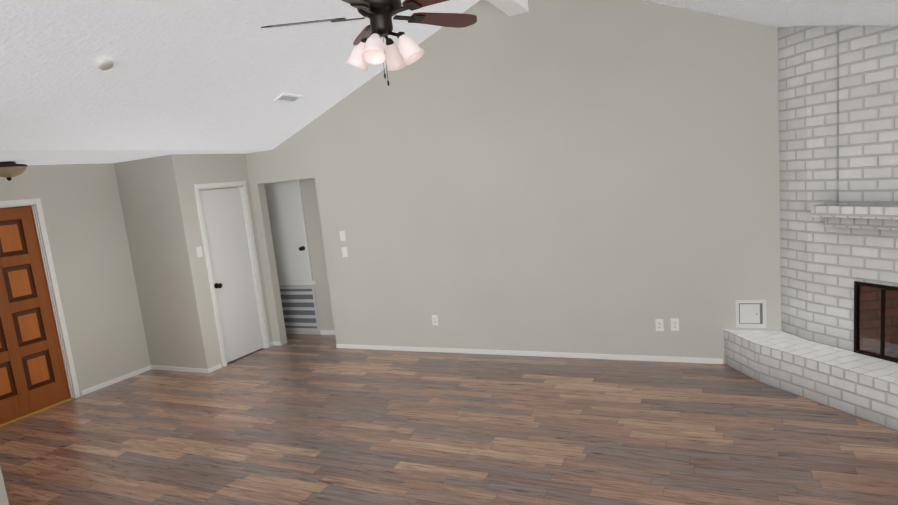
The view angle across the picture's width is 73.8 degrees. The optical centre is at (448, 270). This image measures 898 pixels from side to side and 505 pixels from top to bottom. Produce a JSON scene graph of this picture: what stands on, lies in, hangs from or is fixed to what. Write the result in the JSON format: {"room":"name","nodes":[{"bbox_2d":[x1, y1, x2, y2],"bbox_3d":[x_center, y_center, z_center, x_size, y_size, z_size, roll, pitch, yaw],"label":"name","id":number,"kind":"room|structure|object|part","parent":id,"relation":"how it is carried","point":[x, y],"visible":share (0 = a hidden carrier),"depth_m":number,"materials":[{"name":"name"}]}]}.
{"room":"living room","nodes":[
{"label":"living room","id":0,"kind":"room"},
{"bbox_2d":[0,467,8,504],"bbox_3d":[-3.806,0.657,1.801,0.120,2.706,4.070,-1,10,26],"label":"wall","id":1,"kind":"structure","parent":0,"point":[3,498],"depth_m":3.74,"materials":[{"name":"paint"}]},
{"bbox_2d":[0,163,150,396],"bbox_3d":[-4.334,0.240,5.702,0.200,2.420,2.810,-1,10,26],"label":"wall","id":2,"kind":"structure","parent":0,"point":[87,234],"depth_m":6.46,"materials":[{"name":"paint"}]},
{"bbox_2d":[0,206,70,422],"bbox_3d":[-4.231,0.419,5.718,0.119,2.004,0.868,-1,10,26],"label":"entry door","id":3,"kind":"structure","parent":2,"relation":"in","point":[33,376],"depth_m":5.88,"materials":[{"name":"brown wood"}]},
{"bbox_2d":[0,397,73,426],"bbox_3d":[-4.149,1.416,5.884,0.100,0.016,0.874,-1,10,26],"label":"trim","id":4,"kind":"structure","parent":2,"relation":"attached to","point":[35,411],"depth_m":5.92,"materials":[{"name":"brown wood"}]},
{"bbox_2d":[0,198,79,397],"bbox_3d":[-4.250,0.396,5.722,0.106,2.092,1.004,-1,10,26],"label":"door frame","id":5,"kind":"structure","parent":2,"relation":"attached to","point":[33,203],"depth_m":6.09,"materials":[{"name":"white wood"}]},
{"bbox_2d":[81,365,149,395],"bbox_3d":[-3.719,1.228,6.690,0.012,0.052,0.815,-1,10,26],"label":"baseboard","id":6,"kind":"structure","parent":2,"relation":"attached to","point":[118,379],"depth_m":6.67,"materials":[{"name":"white wood"}]},
{"bbox_2d":[0,150,266,164],"bbox_3d":[-3.597,-1.131,5.741,1.555,0.120,4.000,-1,10,26],"label":"ceiling","id":7,"kind":"structure","parent":0,"point":[65,157],"depth_m":5.70,"materials":[{"name":"white paint"}]},
{"bbox_2d":[0,161,27,180],"bbox_3d":[-3.966,-0.889,5.369,0.320,0.168,0.320,-1,10,26],"label":"light","id":8,"kind":"object","parent":7,"relation":"attached to","point":[9,170],"visible":1,"depth_m":5.30,"materials":[{"name":"beige glass"}]},
{"bbox_2d":[114,154,272,368],"bbox_3d":[-3.072,-0.134,7.278,1.130,2.420,1.190,-1,10,26],"label":"wall","id":9,"kind":"structure","parent":0,"point":[160,212],"depth_m":6.69,"materials":[{"name":"paint"}]},
{"bbox_2d":[150,365,209,373],"bbox_3d":[-3.114,1.137,6.882,0.942,0.052,0.012,-1,10,26],"label":"baseboard","id":10,"kind":"structure","parent":9,"relation":"attached to","point":[154,367],"depth_m":6.86,"materials":[{"name":"white wood"}]},
{"bbox_2d":[196,246,202,256],"bbox_3d":[-2.755,-0.208,6.612,0.020,0.115,0.070,-1,10,26],"label":"light switch","id":11,"kind":"object","parent":9,"relation":"attached to","point":[199,251],"visible":1,"depth_m":6.61,"materials":[{"name":"white plastic"}]},
{"bbox_2d":[199,187,263,362],"bbox_3d":[-2.555,0.041,7.080,0.111,2.012,0.648,-1,10,26],"label":"closet door","id":12,"kind":"structure","parent":9,"relation":"in","point":[226,237],"depth_m":7.08,"materials":[{"name":"white paint"}]},
{"bbox_3d":[-2.640,0.175,6.850,0.073,0.064,0.064,-1,10,26],"label":"knob","id":13,"kind":"part","parent":12,"relation":"part of","materials":[{"name":"black metal"}]},
{"bbox_2d":[193,181,269,366],"bbox_3d":[-2.576,0.014,7.085,0.106,2.092,0.784,-1,10,26],"label":"door frame","id":14,"kind":"structure","parent":9,"relation":"attached to","point":[244,196],"depth_m":7.22,"materials":[{"name":"white wood"}]},
{"bbox_2d":[279,178,334,334],"bbox_3d":[-2.006,-0.340,7.907,1.920,2.420,0.100,-1,10,26],"label":"wall","id":15,"kind":"structure","parent":0,"point":[316,245],"depth_m":7.74,"materials":[{"name":"paint"}]},
{"bbox_2d":[264,180,312,280],"bbox_3d":[-2.208,-0.500,7.856,0.765,1.310,0.098,-1,10,26],"label":"door","id":16,"kind":"structure","parent":15,"relation":"in","point":[288,228],"depth_m":7.82,"materials":[{"name":"white paint"}]},
{"bbox_3d":[-1.911,-0.282,7.743,0.060,0.059,0.068,-1,10,26],"label":"knob","id":17,"kind":"part","parent":16,"relation":"part of","materials":[{"name":"black metal"}]},
{"bbox_2d":[279,281,315,284],"bbox_3d":[-2.123,0.168,8.001,0.825,0.055,0.012,-1,10,26],"label":"door frame","id":18,"kind":"structure","parent":15,"relation":"attached to","point":[297,282],"depth_m":7.94,"materials":[{"name":"white wood"}]},
{"bbox_2d":[279,286,319,330],"bbox_3d":[-2.089,0.515,8.054,0.765,0.610,0.015,-1,10,26],"label":"air vent","id":19,"kind":"object","parent":15,"relation":"in","point":[299,308],"visible":0.69,"depth_m":8.01,"materials":[{"name":"silver metal"}]},
{"bbox_2d":[320,330,334,334],"bbox_3d":[-1.423,0.814,7.804,0.630,0.070,0.012,-1,10,26],"label":"baseboard","id":20,"kind":"structure","parent":15,"relation":"attached to","point":[323,332],"depth_m":7.88,"materials":[{"name":"white wood"}]},
{"bbox_2d":[0,334,897,504],"bbox_3d":[-0.776,1.566,3.174,8.940,0.100,8.730,-1,10,26],"label":"floor","id":21,"kind":"structure","parent":0,"point":[305,419],"depth_m":4.46,"materials":[{"name":"laminate"}]},
{"bbox_2d":[724,25,897,430],"bbox_3d":[2.997,-0.404,3.896,2.265,2.809,1.747,-1,10,26],"label":"fireplace","id":22,"kind":"object","parent":21,"relation":"on","point":[833,343],"visible":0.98,"depth_m":4.38,"materials":[{"name":"white brick"}]},
{"bbox_2d":[0,0,897,150],"bbox_3d":[-0.520,-1.289,2.029,7.205,1.782,7.950,-1,10,26],"label":"ceiling","id":23,"kind":"structure","parent":0,"point":[201,74],"depth_m":4.49,"materials":[{"name":"white paint"}]},
{"bbox_2d":[97,59,113,69],"bbox_3d":[-2.281,-1.367,3.967,0.098,0.059,0.100,-1,10,26],"label":"smoke detector","id":24,"kind":"object","parent":23,"relation":"attached to","point":[105,64],"visible":1,"depth_m":3.94,"materials":[{"name":"white plastic"}]},
{"bbox_2d":[274,94,302,102],"bbox_3d":[-1.574,-1.690,5.873,0.124,0.055,0.300,-1,10,26],"label":"ceiling vent","id":25,"kind":"object","parent":23,"relation":"in","point":[288,98],"visible":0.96,"depth_m":5.86,"materials":[{"name":"white metal"}]},
{"bbox_2d":[487,0,528,15],"bbox_3d":[-0.847,-1.863,1.998,0.558,0.360,7.828,-1,10,26],"label":"ridge beam","id":26,"kind":"structure","parent":23,"relation":"attached to","point":[511,7],"depth_m":5.33,"materials":[{"name":"white paint"}]},
{"bbox_2d":[261,0,476,85],"bbox_3d":[-0.372,-1.435,3.118,1.220,0.919,1.200,-1,10,26],"label":"ceiling fan","id":27,"kind":"object","parent":26,"relation":"hanging from","point":[370,48],"visible":1,"depth_m":3.15,"materials":[{"name":"brown metal"}]},
{"bbox_3d":[-0.387,-1.574,3.139,0.240,0.651,0.240,-1,10,26],"label":"motor","id":28,"kind":"part","parent":27,"relation":"part of","materials":[{"name":"brown metal"}]},
{"bbox_2d":[245,0,780,363],"bbox_3d":[1.041,-0.947,5.765,7.630,3.680,0.120,-1,10,26],"label":"wall","id":29,"kind":"structure","parent":0,"point":[587,176],"depth_m":5.73,"materials":[{"name":"paint"}]},
{"bbox_2d":[339,231,345,240],"bbox_3d":[-1.227,-0.397,6.873,0.070,0.115,0.020,-1,10,26],"label":"light switch","id":30,"kind":"object","parent":29,"relation":"attached to","point":[342,236],"visible":1,"depth_m":6.88,"materials":[{"name":"white plastic"}]},
{"bbox_2d":[342,247,347,256],"bbox_3d":[-1.208,-0.210,6.902,0.070,0.115,0.020,-1,10,26],"label":"light switch","id":31,"kind":"object","parent":29,"relation":"attached to","point":[344,252],"visible":1,"depth_m":6.90,"materials":[{"name":"white plastic"}]},
{"bbox_2d":[432,315,437,324],"bbox_3d":[-0.154,0.547,6.565,0.070,0.115,0.008,-1,10,26],"label":"electrical outlet","id":32,"kind":"object","parent":29,"relation":"attached to","point":[434,319],"visible":1,"depth_m":6.56,"materials":[{"name":"white plastic"}]},
{"bbox_2d":[336,344,722,363],"bbox_3d":[0.555,0.864,6.292,4.240,0.052,0.012,-1,10,26],"label":"baseboard","id":33,"kind":"structure","parent":29,"relation":"attached to","point":[485,351],"depth_m":6.09,"materials":[{"name":"white wood"}]},
{"bbox_2d":[655,319,663,330],"bbox_3d":[1.958,0.509,5.556,0.070,0.115,0.008,-1,10,26],"label":"electrical outlet","id":34,"kind":"object","parent":29,"relation":"attached to","point":[659,325],"visible":1,"depth_m":5.55,"materials":[{"name":"white plastic"}]},
{"bbox_2d":[671,318,678,330],"bbox_3d":[2.079,0.498,5.497,0.070,0.115,0.008,-1,10,26],"label":"electrical outlet","id":35,"kind":"object","parent":29,"relation":"attached to","point":[674,324],"visible":1,"depth_m":5.49,"materials":[{"name":"white plastic"}]},
{"bbox_2d":[735,300,766,327],"bbox_3d":[2.630,0.377,5.207,0.240,0.250,0.016,-1,10,26],"label":"panel","id":36,"kind":"object","parent":29,"relation":"attached to","point":[750,313],"visible":1,"depth_m":5.21,"materials":[{"name":"white paint"}]}
]}

